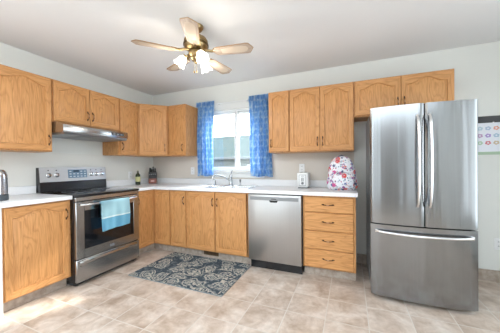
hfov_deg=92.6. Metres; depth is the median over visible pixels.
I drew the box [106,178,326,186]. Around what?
backsplash
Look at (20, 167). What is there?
wall
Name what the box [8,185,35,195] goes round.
backsplash
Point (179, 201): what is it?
base cabinet
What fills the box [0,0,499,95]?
ceiling
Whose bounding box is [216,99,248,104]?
curtain rod
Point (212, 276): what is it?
rug
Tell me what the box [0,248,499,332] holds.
floor
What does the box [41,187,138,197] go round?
cooktop
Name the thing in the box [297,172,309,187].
toaster
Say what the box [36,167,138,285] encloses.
range
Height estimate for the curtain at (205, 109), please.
1.129 m
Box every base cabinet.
[0,200,70,318]
[138,189,174,254]
[170,190,191,253]
[187,191,250,263]
[303,195,355,280]
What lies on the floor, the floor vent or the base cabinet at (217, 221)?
the base cabinet at (217, 221)
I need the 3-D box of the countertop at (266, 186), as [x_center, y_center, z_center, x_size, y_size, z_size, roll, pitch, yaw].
[-0.373,0.236,3.109,3.221,0.123,0.920,0,0,23]
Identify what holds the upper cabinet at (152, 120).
attached to the wall at (476, 68)
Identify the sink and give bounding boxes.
[199,184,258,188]
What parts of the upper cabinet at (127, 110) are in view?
door, raised panel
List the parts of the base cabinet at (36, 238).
cabinet end panel, raised panel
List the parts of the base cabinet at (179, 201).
door, raised panel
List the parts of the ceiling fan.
blade, blade, lamp shade, blade, lamp shade, lamp shade, blade, blade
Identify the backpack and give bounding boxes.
[327,155,357,189]
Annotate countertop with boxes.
[0,185,71,207]
[103,178,357,196]
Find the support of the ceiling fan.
hanging from the ceiling
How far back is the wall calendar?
2.43 m
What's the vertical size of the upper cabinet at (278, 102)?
0.756 m
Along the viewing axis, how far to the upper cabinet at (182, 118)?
3.57 m
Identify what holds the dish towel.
hanging from the range
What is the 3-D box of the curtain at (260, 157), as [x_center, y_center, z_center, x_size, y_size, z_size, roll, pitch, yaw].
[0.137,-0.435,3.293,0.332,1.129,0.066,0,0,23]
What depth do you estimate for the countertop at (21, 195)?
2.24 m
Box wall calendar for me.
[478,115,499,154]
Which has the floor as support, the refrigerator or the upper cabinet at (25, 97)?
the refrigerator
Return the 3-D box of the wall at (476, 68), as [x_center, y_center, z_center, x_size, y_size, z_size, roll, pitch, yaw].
[0.836,-0.048,3.184,5.700,2.422,0.150,0,0,23]
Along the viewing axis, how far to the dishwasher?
2.65 m
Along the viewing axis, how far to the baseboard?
2.45 m
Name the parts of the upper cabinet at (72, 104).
door, raised panel, door, raised panel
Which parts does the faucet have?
spout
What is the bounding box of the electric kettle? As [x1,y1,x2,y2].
[0,170,8,200]
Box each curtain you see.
[196,101,213,175]
[248,93,272,176]
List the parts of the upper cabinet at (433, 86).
raised panel, door, raised panel, door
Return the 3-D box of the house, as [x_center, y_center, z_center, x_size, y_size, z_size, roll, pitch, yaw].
[0.132,-0.399,16.336,14.800,3.660,7.000,0,0,23]
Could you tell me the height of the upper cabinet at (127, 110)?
0.756 m
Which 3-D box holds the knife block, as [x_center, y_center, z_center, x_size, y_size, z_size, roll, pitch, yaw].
[-1.607,0.168,3.940,0.124,0.194,0.114,-1,0,-17]
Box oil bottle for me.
[135,170,140,184]
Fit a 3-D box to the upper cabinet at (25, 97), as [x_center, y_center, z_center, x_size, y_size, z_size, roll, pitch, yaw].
[-2.345,-0.534,2.099,0.364,0.756,0.911,0,0,23]
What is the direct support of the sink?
in the countertop at (266, 186)
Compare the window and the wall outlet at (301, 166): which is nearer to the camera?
the wall outlet at (301, 166)
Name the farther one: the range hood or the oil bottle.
the oil bottle
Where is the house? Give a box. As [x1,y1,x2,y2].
[213,135,249,166]
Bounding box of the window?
[204,101,263,177]
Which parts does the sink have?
bowl, bowl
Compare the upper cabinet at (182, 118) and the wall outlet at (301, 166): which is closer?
the wall outlet at (301, 166)
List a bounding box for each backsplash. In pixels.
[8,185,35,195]
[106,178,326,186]
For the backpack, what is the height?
0.393 m
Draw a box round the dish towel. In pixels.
[99,197,129,231]
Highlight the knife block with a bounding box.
[148,172,156,183]
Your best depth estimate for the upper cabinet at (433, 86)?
2.44 m
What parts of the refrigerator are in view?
door, handle, freezer drawer, handle, handle, door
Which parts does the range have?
control panel, trim, oven door, drawer, handle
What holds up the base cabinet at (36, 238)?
on the floor
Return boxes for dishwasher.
[248,193,303,273]
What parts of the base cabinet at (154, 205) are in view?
raised panel, door, raised panel, door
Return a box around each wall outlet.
[299,164,304,171]
[494,238,499,249]
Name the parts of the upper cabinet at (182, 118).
door, raised panel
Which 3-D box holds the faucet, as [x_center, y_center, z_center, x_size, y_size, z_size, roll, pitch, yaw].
[-0.397,0.148,3.404,0.302,0.213,0.100,-1,0,-4]
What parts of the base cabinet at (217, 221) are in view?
raised panel, door, door, raised panel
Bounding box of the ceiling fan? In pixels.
[131,17,252,73]
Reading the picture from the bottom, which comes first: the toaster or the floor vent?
the floor vent
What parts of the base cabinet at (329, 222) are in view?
drawer, drawer, drawer, drawer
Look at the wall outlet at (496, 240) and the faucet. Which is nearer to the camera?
the wall outlet at (496, 240)
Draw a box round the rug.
[128,252,250,296]
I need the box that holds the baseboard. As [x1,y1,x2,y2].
[357,253,499,281]
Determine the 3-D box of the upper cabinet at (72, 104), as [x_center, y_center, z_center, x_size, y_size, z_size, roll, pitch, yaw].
[-2.024,-0.699,2.873,0.364,0.441,0.761,0,0,23]
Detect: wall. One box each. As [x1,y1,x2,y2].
[0,42,152,193]
[153,41,499,270]
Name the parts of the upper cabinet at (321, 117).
raised panel, door, door, raised panel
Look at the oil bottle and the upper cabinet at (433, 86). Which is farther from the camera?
the oil bottle
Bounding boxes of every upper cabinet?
[0,64,51,152]
[51,79,117,129]
[102,98,137,155]
[131,103,180,156]
[168,104,197,156]
[268,90,291,153]
[289,82,353,152]
[354,69,453,121]
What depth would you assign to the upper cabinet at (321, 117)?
2.74 m
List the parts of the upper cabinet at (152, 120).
door, raised panel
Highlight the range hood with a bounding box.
[52,121,127,141]
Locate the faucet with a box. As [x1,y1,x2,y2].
[212,170,232,184]
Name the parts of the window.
frame, casing, sill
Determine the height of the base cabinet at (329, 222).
0.875 m
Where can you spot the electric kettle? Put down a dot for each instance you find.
(4, 195)
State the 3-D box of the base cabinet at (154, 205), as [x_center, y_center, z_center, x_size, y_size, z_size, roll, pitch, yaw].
[-1.445,0.742,3.561,0.889,0.875,0.919,0,0,23]
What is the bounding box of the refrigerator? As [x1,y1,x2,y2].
[366,99,477,311]
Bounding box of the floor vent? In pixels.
[204,251,218,256]

